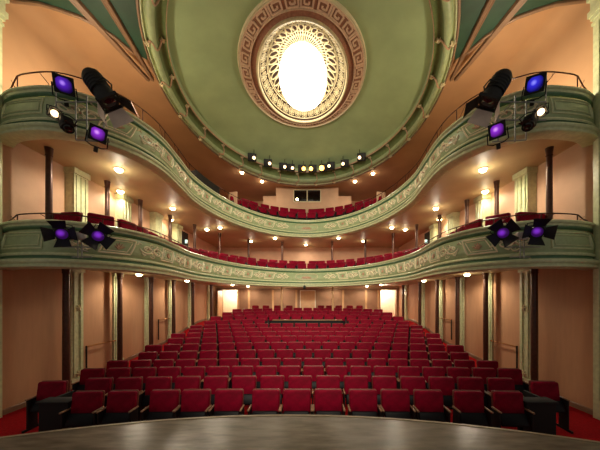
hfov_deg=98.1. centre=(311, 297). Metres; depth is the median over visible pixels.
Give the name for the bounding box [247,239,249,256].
column
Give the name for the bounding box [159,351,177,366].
seat
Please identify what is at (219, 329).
seat
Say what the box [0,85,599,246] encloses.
balcony
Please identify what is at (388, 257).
seat
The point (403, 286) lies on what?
column
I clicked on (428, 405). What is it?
seat
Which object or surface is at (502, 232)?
lantern
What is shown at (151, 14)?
crown molding
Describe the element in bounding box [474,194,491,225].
trim
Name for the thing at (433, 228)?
trim
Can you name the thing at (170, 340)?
seat
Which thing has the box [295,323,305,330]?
seat
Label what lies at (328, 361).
seat
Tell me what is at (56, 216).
seat
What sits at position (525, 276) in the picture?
trim
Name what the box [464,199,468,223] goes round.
column
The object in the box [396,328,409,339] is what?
seat
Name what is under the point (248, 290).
trim
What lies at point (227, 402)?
seat
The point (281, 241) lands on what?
column
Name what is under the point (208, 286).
trim
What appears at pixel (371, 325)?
seat
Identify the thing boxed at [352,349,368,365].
seat
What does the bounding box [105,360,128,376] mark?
seat
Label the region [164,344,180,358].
seat
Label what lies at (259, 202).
wall
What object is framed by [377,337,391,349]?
seat
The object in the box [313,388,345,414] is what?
seat
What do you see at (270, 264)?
seat
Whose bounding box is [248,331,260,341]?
seat
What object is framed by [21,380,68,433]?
seat
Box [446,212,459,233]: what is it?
trim
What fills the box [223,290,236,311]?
wall
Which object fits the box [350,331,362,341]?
seat
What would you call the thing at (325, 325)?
seat
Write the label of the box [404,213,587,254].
handrail
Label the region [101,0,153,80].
trim
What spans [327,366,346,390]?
seat
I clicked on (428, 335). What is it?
seat
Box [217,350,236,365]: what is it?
seat
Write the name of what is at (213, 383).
seat
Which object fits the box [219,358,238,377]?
seat
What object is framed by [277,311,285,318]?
seat
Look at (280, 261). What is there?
seat
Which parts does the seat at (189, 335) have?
backrest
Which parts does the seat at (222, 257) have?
backrest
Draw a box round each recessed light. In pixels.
[113,166,124,172]
[116,189,124,193]
[477,166,488,172]
[481,189,489,193]
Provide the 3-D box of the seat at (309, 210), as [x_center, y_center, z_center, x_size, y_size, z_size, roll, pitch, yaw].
[0.019,-4.872,15.416,0.556,0.865,0.284,0,0,5]
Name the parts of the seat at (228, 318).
backrest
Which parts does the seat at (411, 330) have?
backrest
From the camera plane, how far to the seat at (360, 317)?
13.20 m
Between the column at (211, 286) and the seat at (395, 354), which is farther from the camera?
the column at (211, 286)
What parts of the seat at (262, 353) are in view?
backrest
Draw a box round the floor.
[0,320,599,440]
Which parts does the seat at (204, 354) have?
backrest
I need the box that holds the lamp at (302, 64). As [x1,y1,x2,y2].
[259,21,345,120]
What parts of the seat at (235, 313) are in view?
backrest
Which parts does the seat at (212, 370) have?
backrest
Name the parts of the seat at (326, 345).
backrest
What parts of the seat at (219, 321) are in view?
backrest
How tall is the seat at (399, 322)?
0.865 m
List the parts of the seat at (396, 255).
backrest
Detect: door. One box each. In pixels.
[182,231,187,245]
[217,291,221,316]
[300,290,315,309]
[424,231,429,244]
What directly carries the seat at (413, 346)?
on the floor
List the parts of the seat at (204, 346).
backrest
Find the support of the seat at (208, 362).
on the floor
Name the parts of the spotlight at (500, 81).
barn door, barn door, barn door frame, barn door, lighting frame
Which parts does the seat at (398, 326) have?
backrest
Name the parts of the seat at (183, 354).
backrest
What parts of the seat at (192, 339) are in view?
backrest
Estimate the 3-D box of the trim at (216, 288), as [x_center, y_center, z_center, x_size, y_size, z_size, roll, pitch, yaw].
[-0.300,-0.610,17.970,12.600,0.100,0.060,0,0,0]
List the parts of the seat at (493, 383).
backrest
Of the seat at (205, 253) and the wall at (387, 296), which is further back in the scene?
the wall at (387, 296)
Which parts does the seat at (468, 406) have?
backrest, seat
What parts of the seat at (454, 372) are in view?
backrest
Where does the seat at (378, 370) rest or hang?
on the floor
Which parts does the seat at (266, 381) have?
backrest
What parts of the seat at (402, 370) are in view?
backrest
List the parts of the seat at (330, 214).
backrest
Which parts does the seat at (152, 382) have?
seat, backrest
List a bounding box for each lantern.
[40,221,77,247]
[46,104,63,120]
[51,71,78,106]
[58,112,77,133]
[79,222,115,249]
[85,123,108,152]
[485,218,520,246]
[487,119,508,149]
[518,110,537,131]
[521,71,546,105]
[522,218,557,245]
[532,102,548,118]
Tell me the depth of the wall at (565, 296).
6.57 m
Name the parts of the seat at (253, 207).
backrest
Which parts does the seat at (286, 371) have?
seat, backrest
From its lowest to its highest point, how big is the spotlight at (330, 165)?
0.488 m
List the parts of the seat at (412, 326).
backrest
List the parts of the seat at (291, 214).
backrest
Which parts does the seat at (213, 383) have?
seat, backrest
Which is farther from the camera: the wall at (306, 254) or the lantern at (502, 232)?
the wall at (306, 254)
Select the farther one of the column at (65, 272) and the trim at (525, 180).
the trim at (525, 180)
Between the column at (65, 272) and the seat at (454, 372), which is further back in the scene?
the column at (65, 272)
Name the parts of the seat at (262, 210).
backrest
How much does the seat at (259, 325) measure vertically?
0.865 m
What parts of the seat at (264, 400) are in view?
seat, backrest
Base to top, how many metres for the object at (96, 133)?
0.505 m
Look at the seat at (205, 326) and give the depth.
11.44 m
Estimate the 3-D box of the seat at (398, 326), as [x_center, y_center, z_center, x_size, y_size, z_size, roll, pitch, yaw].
[3.996,1.621,11.388,0.556,0.865,0.284,0,0,10]
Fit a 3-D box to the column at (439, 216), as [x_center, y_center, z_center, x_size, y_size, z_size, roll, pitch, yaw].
[5.400,-2.440,11.000,0.198,2.120,0.198,0,0,0]
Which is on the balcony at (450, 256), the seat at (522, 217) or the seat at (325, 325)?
the seat at (522, 217)
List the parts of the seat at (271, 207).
backrest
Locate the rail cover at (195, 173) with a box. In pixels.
[190,170,219,193]
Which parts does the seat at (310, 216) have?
backrest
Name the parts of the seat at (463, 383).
backrest, seat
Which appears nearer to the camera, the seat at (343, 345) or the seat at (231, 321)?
the seat at (343, 345)
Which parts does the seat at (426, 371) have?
backrest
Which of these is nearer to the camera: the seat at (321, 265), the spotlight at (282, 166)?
the spotlight at (282, 166)
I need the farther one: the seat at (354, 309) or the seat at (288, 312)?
the seat at (354, 309)
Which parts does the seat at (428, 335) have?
backrest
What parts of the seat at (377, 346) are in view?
backrest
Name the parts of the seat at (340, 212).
backrest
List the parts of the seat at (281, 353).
backrest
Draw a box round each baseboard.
[2,318,206,415]
[407,319,592,414]
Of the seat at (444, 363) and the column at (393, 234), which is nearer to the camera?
the seat at (444, 363)
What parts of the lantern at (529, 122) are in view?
barn door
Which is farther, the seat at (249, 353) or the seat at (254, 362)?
the seat at (249, 353)
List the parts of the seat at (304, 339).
backrest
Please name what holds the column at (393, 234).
on the balcony at (450, 256)
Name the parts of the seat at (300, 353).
backrest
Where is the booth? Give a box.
[276,187,337,215]
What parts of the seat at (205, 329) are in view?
backrest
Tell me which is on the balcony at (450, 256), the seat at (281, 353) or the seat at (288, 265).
the seat at (288, 265)
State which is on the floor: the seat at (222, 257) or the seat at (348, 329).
the seat at (348, 329)
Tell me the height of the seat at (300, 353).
0.865 m
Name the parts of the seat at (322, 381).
backrest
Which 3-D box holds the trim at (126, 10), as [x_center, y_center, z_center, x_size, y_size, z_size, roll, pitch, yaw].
[-4.950,-6.650,5.850,3.300,0.300,2.500,0,0,0]
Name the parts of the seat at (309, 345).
backrest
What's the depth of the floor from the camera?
5.22 m
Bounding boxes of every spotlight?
[55,67,136,142]
[248,153,255,161]
[264,155,271,166]
[279,162,286,170]
[287,160,294,171]
[298,161,305,171]
[309,165,316,171]
[319,160,326,171]
[327,162,334,169]
[341,159,348,167]
[357,149,365,161]
[463,68,546,142]
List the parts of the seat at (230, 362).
backrest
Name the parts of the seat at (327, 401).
backrest, seat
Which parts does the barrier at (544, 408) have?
panel, panel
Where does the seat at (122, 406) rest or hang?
on the floor
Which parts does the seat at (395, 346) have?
backrest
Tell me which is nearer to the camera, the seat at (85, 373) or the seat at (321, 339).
the seat at (85, 373)
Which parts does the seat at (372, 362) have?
backrest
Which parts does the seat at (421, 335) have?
backrest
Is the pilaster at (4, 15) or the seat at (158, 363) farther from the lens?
the seat at (158, 363)
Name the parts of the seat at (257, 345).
backrest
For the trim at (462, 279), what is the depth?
10.26 m
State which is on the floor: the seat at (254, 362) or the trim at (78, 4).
the seat at (254, 362)
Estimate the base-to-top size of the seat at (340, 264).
0.865 m
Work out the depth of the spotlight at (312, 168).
13.31 m
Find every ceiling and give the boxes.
[44,7,554,200]
[167,0,433,167]
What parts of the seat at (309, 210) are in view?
backrest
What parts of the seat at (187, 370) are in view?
backrest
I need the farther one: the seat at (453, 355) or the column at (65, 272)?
the seat at (453, 355)
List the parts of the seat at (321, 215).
backrest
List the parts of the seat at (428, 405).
backrest, seat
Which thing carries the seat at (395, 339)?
on the floor
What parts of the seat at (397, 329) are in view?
backrest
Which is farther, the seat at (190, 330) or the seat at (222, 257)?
the seat at (222, 257)
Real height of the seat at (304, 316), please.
0.865 m
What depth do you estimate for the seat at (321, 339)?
9.39 m
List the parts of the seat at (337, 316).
backrest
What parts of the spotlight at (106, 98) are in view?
lighting frame, barn door, barn door frame, barn door, barn door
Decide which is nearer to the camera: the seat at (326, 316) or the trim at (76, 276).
the trim at (76, 276)
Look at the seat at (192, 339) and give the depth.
9.15 m
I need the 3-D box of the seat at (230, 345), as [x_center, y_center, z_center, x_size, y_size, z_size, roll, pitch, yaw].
[-2.797,1.907,8.447,0.562,0.865,0.364,0,0,-4]
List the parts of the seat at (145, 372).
backrest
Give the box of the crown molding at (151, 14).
[136,0,460,186]
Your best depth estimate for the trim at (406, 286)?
16.34 m
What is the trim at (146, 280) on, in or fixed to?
attached to the wall at (31, 298)
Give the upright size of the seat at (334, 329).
0.865 m
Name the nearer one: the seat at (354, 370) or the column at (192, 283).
the seat at (354, 370)
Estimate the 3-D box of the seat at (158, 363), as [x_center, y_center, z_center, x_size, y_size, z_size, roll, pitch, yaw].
[-3.932,2.068,6.787,0.562,0.865,0.364,0,0,-5]
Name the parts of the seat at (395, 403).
backrest, seat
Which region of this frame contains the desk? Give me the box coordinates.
[272,319,341,326]
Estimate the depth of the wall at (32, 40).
6.22 m
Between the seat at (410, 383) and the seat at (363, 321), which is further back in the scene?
the seat at (363, 321)
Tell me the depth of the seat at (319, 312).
14.18 m
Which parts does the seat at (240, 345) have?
backrest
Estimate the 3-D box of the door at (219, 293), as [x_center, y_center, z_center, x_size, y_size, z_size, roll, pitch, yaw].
[-6.215,0.460,17.525,0.070,1.880,0.850,0,0,0]
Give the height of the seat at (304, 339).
0.865 m
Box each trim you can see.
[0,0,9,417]
[10,0,134,54]
[33,0,146,59]
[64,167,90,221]
[69,0,149,81]
[70,269,84,389]
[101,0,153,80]
[112,273,123,359]
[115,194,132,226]
[144,277,148,350]
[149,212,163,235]
[168,280,171,338]
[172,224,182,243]
[188,283,190,327]
[207,285,209,319]
[216,288,398,289]
[237,290,238,308]
[248,290,249,308]
[272,290,273,310]
[295,290,296,307]
[342,290,343,310]
[365,290,366,308]
[377,290,379,308]
[404,285,407,319]
[421,283,424,327]
[429,224,437,242]
[439,280,442,340]
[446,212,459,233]
[450,0,494,81]
[454,0,526,80]
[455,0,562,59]
[460,277,464,350]
[467,0,585,54]
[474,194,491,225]
[488,273,493,359]
[512,167,537,221]
[518,269,530,382]
[586,0,599,419]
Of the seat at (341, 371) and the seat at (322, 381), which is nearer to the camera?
the seat at (322, 381)
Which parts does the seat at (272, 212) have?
backrest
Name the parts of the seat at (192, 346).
backrest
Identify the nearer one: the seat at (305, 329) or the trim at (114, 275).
the trim at (114, 275)
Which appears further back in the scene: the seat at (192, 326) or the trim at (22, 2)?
the seat at (192, 326)
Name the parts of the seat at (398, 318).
backrest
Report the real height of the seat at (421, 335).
0.865 m
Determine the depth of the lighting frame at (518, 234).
5.01 m
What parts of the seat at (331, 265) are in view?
backrest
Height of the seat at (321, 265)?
0.865 m
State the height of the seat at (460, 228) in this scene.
0.865 m
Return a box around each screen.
[229,191,236,203]
[377,191,385,201]
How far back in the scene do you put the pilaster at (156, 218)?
10.62 m
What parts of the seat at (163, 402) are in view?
seat, backrest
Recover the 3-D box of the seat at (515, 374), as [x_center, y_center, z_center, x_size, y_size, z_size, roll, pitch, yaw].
[4.566,2.068,5.900,0.562,0.865,0.364,0,0,6]
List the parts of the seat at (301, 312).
backrest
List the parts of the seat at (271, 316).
backrest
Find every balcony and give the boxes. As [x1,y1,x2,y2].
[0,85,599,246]
[0,219,599,286]
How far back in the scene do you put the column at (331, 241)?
16.04 m
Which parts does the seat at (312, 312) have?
backrest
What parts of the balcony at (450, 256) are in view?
field frame, bead moulding, moulding, field frame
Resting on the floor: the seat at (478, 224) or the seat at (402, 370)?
the seat at (402, 370)
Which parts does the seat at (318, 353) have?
backrest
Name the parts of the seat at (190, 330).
backrest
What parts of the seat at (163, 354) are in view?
backrest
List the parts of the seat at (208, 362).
backrest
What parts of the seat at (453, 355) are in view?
backrest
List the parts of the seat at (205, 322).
backrest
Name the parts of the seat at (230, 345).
backrest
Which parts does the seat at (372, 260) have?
backrest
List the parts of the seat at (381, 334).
backrest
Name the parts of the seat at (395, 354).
backrest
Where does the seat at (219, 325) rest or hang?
on the floor
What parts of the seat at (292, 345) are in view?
backrest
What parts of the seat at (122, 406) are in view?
seat, backrest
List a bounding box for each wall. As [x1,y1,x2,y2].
[2,3,192,170]
[2,143,216,409]
[217,247,398,315]
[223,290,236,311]
[254,201,358,206]
[381,290,394,316]
[399,144,592,408]
[473,3,592,109]
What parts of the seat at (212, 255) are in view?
backrest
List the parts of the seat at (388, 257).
backrest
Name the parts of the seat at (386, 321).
backrest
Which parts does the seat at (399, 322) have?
backrest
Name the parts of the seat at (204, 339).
backrest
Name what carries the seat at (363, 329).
on the floor
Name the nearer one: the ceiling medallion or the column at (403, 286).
the ceiling medallion
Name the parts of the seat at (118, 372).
backrest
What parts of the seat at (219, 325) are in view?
backrest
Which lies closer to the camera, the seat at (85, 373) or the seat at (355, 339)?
the seat at (85, 373)
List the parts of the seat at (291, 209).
backrest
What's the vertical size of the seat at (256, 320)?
0.865 m
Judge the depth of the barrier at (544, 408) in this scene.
4.44 m
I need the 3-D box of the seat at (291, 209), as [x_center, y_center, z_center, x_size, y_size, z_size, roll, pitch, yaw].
[-1.065,-4.872,15.346,0.556,0.865,0.284,0,0,-12]
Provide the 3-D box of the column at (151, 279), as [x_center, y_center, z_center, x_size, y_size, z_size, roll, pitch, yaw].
[-6.280,0.679,10.150,0.234,2.999,0.234,0,0,0]
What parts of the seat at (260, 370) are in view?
backrest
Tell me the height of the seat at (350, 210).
0.865 m
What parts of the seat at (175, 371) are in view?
backrest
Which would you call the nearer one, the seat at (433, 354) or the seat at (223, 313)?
the seat at (433, 354)
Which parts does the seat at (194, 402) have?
seat, backrest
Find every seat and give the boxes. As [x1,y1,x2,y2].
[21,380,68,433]
[54,214,59,219]
[59,212,82,221]
[59,390,104,428]
[71,368,105,390]
[85,377,113,406]
[86,213,116,226]
[96,390,138,424]
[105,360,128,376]
[106,367,130,389]
[106,377,142,395]
[117,219,136,230]
[130,359,151,376]
[133,367,156,390]
[136,226,148,233]
[138,352,157,366]
[138,376,171,420]
[140,389,180,420]
[145,344,161,358]
[153,359,173,375]
[158,366,180,388]
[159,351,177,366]
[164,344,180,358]
[167,338,182,350]
[171,333,184,343]
[173,389,211,417]
[175,351,197,362]
[175,359,195,375]
[175,376,200,404]
[179,343,198,355]
[182,337,199,347]
[183,366,204,388]
[184,333,200,343]
[186,329,201,337]
[188,247,198,253]
[188,325,201,332]
[196,350,216,365]
[198,343,216,359]
[198,358,217,375]
[199,250,207,256]
[199,337,216,351]
[200,332,216,344]
[201,328,215,339]
[202,325,215,334]
[202,366,229,384]
[203,321,215,329]
[203,376,228,404]
[207,252,219,259]
[208,389,244,415]
[211,316,220,325]
[216,320,227,330]
[216,324,228,334]
[217,328,230,338]
[217,332,231,343]
[217,336,232,350]
[217,342,234,358]
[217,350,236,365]
[218,254,229,261]
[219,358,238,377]
[221,312,231,319]
[223,316,232,324]
[227,256,235,262]
[228,366,252,388]
[229,320,240,327]
[230,196,241,205]
[231,324,242,331]
[232,309,241,316]
[232,328,244,335]
[232,375,256,404]
[233,312,242,319]
[233,332,246,342]
[235,315,244,323]
[235,336,248,349]
[236,258,247,264]
[236,342,251,357]
[238,349,255,365]
[239,200,250,209]
[241,358,259,374]
[242,319,252,327]
[244,324,254,331]
[245,311,253,318]
[246,327,257,335]
[247,260,258,265]
[247,315,256,323]
[247,388,280,414]
[248,203,259,212]
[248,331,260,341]
[251,336,264,348]
[253,308,261,314]
[254,319,264,326]
[254,342,268,357]
[256,311,264,318]
[256,366,276,388]
[257,261,267,266]
[257,323,267,330]
[258,206,268,214]
[258,314,267,322]
[258,349,274,365]
[259,375,284,403]
[260,327,271,335]
[261,204,268,211]
[262,358,280,374]
[263,331,275,341]
[266,311,275,318]
[267,262,277,267]
[267,336,280,348]
[268,209,278,216]
[268,314,278,326]
[270,206,278,213]
[270,323,280,330]
[271,342,285,357]
[273,327,284,335]
[276,262,285,268]
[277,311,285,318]
[277,349,292,365]
[278,211,288,218]
[278,331,289,341]
[279,260,286,266]
[279,365,299,388]
[280,207,289,211]
[280,314,289,318]
[280,389,312,413]
[282,323,292,330]
[283,336,295,348]
[283,358,302,374]
[286,263,295,268]
[287,212,296,219]
[287,311,295,318]
[287,327,298,335]
[288,375,313,414]
[289,208,298,216]
[289,342,303,357]
[291,314,300,318]
[292,331,304,341]
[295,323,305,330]
[295,349,311,367]
[297,213,305,219]
[297,263,305,268]
[298,209,305,212]
[298,310,306,318]
[298,336,311,348]
[300,327,311,335]
[302,314,311,318]
[303,365,323,388]
[304,358,321,364]
[306,213,315,219]
[306,263,315,268]
[306,342,320,357]
[307,209,316,219]
[307,323,317,330]
[307,331,318,341]
[308,310,316,318]
[313,314,322,318]
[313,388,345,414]
[314,327,324,335]
[314,336,327,348]
[314,349,330,367]
[315,208,323,215]
[315,375,342,393]
[317,212,326,218]
[317,263,326,268]
[318,311,327,318]
[320,323,330,330]
[321,331,333,341]
[323,308,331,313]
[323,342,337,357]
[324,207,333,211]
[324,314,333,318]
[324,358,342,374]
[325,211,334,218]
[327,260,334,266]
[327,262,336,268]
[327,327,338,335]
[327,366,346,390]
[329,311,337,318]
[329,336,342,348]
[332,323,342,330]
[333,206,342,214]
[333,349,349,365]
[335,209,344,216]
[335,262,345,267]
[335,314,345,324]
[335,331,347,341]
[339,311,348,319]
[340,327,351,335]
[340,342,354,357]
[343,308,351,313]
[343,375,367,406]
[344,204,352,211]
[344,206,354,214]
[345,261,355,266]
[345,323,355,330]
[345,336,358,349]
[346,314,355,322]
[346,358,364,374]
[347,389,381,416]
[349,319,358,326]
[350,311,358,318]
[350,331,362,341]
[350,366,371,388]
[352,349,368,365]
[353,203,363,211]
[353,308,361,314]
[354,260,364,265]
[354,327,365,335]
[357,324,368,331]
[357,342,371,357]
[358,315,367,323]
[361,311,369,318]
[361,319,370,327]
[361,336,374,349]
[362,200,372,208]
[364,258,375,264]
[365,332,377,342]
[367,358,385,376]
[368,328,379,336]
[369,315,378,323]
[370,196,381,205]
[370,324,381,331]
[371,350,387,365]
[372,312,380,319]
[372,376,396,404]
[373,320,383,327]
[374,309,382,315]
[374,343,389,358]
[374,366,399,388]
[376,256,383,262]
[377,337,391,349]
[379,332,392,343]
[379,389,415,418]
[381,254,392,261]
[381,316,390,323]
[382,328,394,336]
[383,312,392,319]
[383,324,395,334]
[385,320,396,330]
[388,358,407,377]
[390,252,402,259]
[390,350,409,365]
[392,343,409,359]
[393,316,402,325]
[393,337,409,351]
[395,332,409,344]
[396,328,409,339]
[397,325,409,334]
[397,366,419,388]
[398,321,410,330]
[400,376,425,405]
[409,343,428,359]
[410,325,424,335]
[410,329,425,339]
[410,333,425,343]
[410,337,427,350]
[410,351,430,366]
[410,359,429,375]
[413,389,450,422]
[422,366,451,409]
[426,333,442,345]
[427,338,441,352]
[428,344,448,359]
[428,376,454,406]
[429,351,452,366]
[431,359,451,375]
[446,367,469,408]
[447,345,463,358]
[450,352,468,366]
[452,390,493,426]
[454,360,474,376]
[455,226,464,232]
[457,377,490,409]
[465,219,482,229]
[472,367,495,391]
[476,360,498,376]
[482,213,510,226]
[486,377,523,410]
[491,390,534,431]
[497,368,528,392]
[515,212,537,221]
[529,380,573,433]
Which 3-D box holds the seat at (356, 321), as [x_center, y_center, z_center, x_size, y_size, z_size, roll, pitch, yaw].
[2.014,1.442,12.449,0.556,0.865,0.284,0,0,6]
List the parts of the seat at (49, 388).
seat, backrest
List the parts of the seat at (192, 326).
backrest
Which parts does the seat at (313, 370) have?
backrest, seat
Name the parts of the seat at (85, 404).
seat, backrest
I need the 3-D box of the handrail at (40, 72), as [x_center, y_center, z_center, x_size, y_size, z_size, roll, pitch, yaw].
[-3.680,-4.414,9.250,1.850,0.376,9.148,0,0,26]
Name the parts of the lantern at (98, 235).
barn door, barn door, barn door, barn door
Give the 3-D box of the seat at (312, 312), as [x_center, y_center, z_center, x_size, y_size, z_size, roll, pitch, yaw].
[0.033,1.119,14.164,0.556,0.865,0.284,0,0,1]
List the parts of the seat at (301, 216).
backrest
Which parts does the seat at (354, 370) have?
backrest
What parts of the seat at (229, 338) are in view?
backrest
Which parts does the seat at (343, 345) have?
backrest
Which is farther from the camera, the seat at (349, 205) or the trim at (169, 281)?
the seat at (349, 205)
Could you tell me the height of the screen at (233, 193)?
1.100 m
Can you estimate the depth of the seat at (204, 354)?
7.70 m
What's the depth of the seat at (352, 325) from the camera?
11.72 m
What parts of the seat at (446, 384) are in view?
backrest, seat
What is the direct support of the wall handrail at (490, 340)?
attached to the wall at (565, 296)
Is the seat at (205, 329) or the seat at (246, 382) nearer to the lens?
the seat at (246, 382)
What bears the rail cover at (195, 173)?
attached to the handrail at (40, 72)
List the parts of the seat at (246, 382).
backrest, seat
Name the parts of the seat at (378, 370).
backrest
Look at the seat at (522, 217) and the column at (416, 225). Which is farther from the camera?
the column at (416, 225)
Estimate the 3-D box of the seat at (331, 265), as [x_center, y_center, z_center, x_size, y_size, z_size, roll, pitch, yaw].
[1.152,-1.552,14.507,0.556,0.865,0.284,0,0,25]
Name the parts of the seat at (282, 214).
backrest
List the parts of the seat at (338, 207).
backrest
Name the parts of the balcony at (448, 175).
field frame, field frame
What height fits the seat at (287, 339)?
0.865 m
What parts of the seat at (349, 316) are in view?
backrest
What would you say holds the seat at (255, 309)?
on the floor
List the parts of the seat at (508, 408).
backrest, seat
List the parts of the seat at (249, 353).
backrest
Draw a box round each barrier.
[35,390,75,431]
[517,390,558,434]
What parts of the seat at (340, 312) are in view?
backrest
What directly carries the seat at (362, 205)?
on the balcony at (448, 175)
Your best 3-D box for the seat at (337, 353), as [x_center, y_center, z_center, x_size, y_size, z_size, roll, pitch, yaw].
[0.882,1.990,7.712,0.562,0.865,0.364,0,0,2]
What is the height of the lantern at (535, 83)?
0.526 m
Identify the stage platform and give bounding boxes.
[0,414,599,449]
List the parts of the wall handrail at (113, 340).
post, rail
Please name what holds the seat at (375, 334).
on the floor
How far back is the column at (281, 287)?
14.71 m
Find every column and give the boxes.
[44,146,53,218]
[62,269,70,391]
[104,180,110,215]
[116,273,122,359]
[138,199,142,225]
[148,277,153,344]
[168,215,171,240]
[171,280,175,332]
[191,282,194,324]
[193,224,195,248]
[209,285,212,320]
[218,233,220,252]
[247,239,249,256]
[281,241,282,259]
[281,287,282,310]
[331,241,333,259]
[332,287,333,310]
[364,239,366,260]
[392,233,394,252]
[402,285,404,320]
[415,224,418,247]
[418,282,421,324]
[435,280,438,332]
[437,215,441,238]
[455,277,459,344]
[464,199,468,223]
[482,273,488,359]
[493,180,499,214]
[530,269,538,379]
[545,146,553,218]
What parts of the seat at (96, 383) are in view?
backrest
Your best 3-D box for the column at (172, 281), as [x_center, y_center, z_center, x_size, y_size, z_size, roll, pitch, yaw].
[-6.280,0.598,11.800,0.234,2.836,0.234,0,0,0]
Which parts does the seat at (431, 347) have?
backrest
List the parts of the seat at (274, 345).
backrest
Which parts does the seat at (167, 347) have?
backrest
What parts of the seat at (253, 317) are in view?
backrest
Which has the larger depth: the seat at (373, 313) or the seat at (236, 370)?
the seat at (373, 313)
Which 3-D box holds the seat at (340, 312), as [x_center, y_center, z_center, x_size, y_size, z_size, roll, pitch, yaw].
[1.730,1.134,14.073,0.556,0.865,0.284,0,0,6]
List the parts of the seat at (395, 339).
backrest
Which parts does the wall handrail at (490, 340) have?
rail, post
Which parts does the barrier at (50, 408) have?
panel, panel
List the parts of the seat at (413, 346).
backrest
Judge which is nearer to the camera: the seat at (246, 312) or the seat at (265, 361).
the seat at (265, 361)
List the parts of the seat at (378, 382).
seat, backrest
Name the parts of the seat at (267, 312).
backrest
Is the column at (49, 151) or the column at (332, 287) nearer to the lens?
the column at (49, 151)
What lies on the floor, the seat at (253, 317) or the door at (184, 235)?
the seat at (253, 317)
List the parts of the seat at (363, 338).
backrest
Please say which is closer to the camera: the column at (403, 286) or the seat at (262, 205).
the seat at (262, 205)
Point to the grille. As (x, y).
(302, 75)
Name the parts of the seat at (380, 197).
backrest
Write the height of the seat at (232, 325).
0.865 m
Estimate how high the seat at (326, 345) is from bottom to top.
0.865 m
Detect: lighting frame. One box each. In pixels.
[62,232,97,257]
[504,232,539,257]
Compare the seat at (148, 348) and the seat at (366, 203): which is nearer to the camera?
the seat at (148, 348)
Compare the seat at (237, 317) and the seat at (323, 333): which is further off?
the seat at (237, 317)
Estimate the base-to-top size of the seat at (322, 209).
0.865 m
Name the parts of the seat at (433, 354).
backrest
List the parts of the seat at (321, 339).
backrest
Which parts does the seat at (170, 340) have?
backrest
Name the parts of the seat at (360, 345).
backrest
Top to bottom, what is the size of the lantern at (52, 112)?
0.318 m
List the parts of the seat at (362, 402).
backrest, seat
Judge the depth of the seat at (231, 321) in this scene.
12.35 m
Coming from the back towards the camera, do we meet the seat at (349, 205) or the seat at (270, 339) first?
the seat at (349, 205)
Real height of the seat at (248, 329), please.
0.865 m
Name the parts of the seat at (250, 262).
backrest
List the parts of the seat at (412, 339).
backrest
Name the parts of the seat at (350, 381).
seat, backrest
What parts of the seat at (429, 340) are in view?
backrest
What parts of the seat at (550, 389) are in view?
backrest, seat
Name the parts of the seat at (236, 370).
backrest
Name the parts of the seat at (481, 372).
backrest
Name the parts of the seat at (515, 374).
backrest, seat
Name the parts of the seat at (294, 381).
backrest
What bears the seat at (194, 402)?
on the floor
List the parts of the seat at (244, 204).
backrest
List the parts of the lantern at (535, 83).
gel frame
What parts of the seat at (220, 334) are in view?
backrest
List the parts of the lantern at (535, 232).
barn door, barn door, barn door, barn door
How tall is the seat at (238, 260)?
0.865 m
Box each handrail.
[8,213,203,254]
[9,71,270,214]
[85,340,115,367]
[158,318,169,339]
[341,71,585,213]
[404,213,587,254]
[441,318,451,339]
[490,340,517,367]
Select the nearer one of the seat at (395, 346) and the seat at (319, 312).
the seat at (395, 346)
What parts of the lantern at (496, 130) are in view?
gel frame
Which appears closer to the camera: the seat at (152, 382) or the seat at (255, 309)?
the seat at (152, 382)
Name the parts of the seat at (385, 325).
backrest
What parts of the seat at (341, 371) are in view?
backrest, seat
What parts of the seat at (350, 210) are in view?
backrest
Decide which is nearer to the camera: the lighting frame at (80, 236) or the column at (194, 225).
the lighting frame at (80, 236)
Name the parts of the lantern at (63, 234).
barn door, barn door, barn door, barn door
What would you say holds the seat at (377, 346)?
on the floor
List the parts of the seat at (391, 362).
backrest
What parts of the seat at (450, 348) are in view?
backrest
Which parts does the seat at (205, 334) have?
backrest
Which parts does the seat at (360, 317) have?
backrest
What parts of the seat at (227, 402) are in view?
seat, backrest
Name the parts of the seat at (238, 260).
backrest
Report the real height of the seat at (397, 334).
0.865 m
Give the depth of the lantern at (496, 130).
4.91 m
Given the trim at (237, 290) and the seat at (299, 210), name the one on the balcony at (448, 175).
the seat at (299, 210)
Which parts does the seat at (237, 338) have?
backrest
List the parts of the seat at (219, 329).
backrest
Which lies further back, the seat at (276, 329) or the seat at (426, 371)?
the seat at (276, 329)
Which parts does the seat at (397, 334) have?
backrest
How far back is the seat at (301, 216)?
14.76 m
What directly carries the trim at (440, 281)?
attached to the wall at (565, 296)
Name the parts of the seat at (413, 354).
backrest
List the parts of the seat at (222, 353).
backrest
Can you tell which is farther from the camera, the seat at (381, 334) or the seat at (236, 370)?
the seat at (381, 334)
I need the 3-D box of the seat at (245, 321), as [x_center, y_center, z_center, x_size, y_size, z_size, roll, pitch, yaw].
[-3.080,1.451,12.406,0.556,0.865,0.284,0,0,-7]
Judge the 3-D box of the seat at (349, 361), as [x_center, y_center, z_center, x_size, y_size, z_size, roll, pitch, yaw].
[1.166,2.068,6.908,0.562,0.865,0.364,0,0,2]
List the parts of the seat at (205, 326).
backrest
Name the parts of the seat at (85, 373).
seat, backrest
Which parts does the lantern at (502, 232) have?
barn door, barn door, barn door, barn door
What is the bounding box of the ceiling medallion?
[237,0,366,127]
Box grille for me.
[259,21,345,118]
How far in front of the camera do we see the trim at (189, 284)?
13.87 m
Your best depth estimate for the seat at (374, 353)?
7.72 m
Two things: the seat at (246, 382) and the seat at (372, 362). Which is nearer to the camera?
the seat at (246, 382)
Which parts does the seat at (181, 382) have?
backrest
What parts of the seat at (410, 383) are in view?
seat, backrest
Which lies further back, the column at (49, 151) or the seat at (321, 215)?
the seat at (321, 215)
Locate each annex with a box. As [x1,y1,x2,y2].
[263,196,275,208]
[338,196,350,208]
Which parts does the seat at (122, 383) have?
backrest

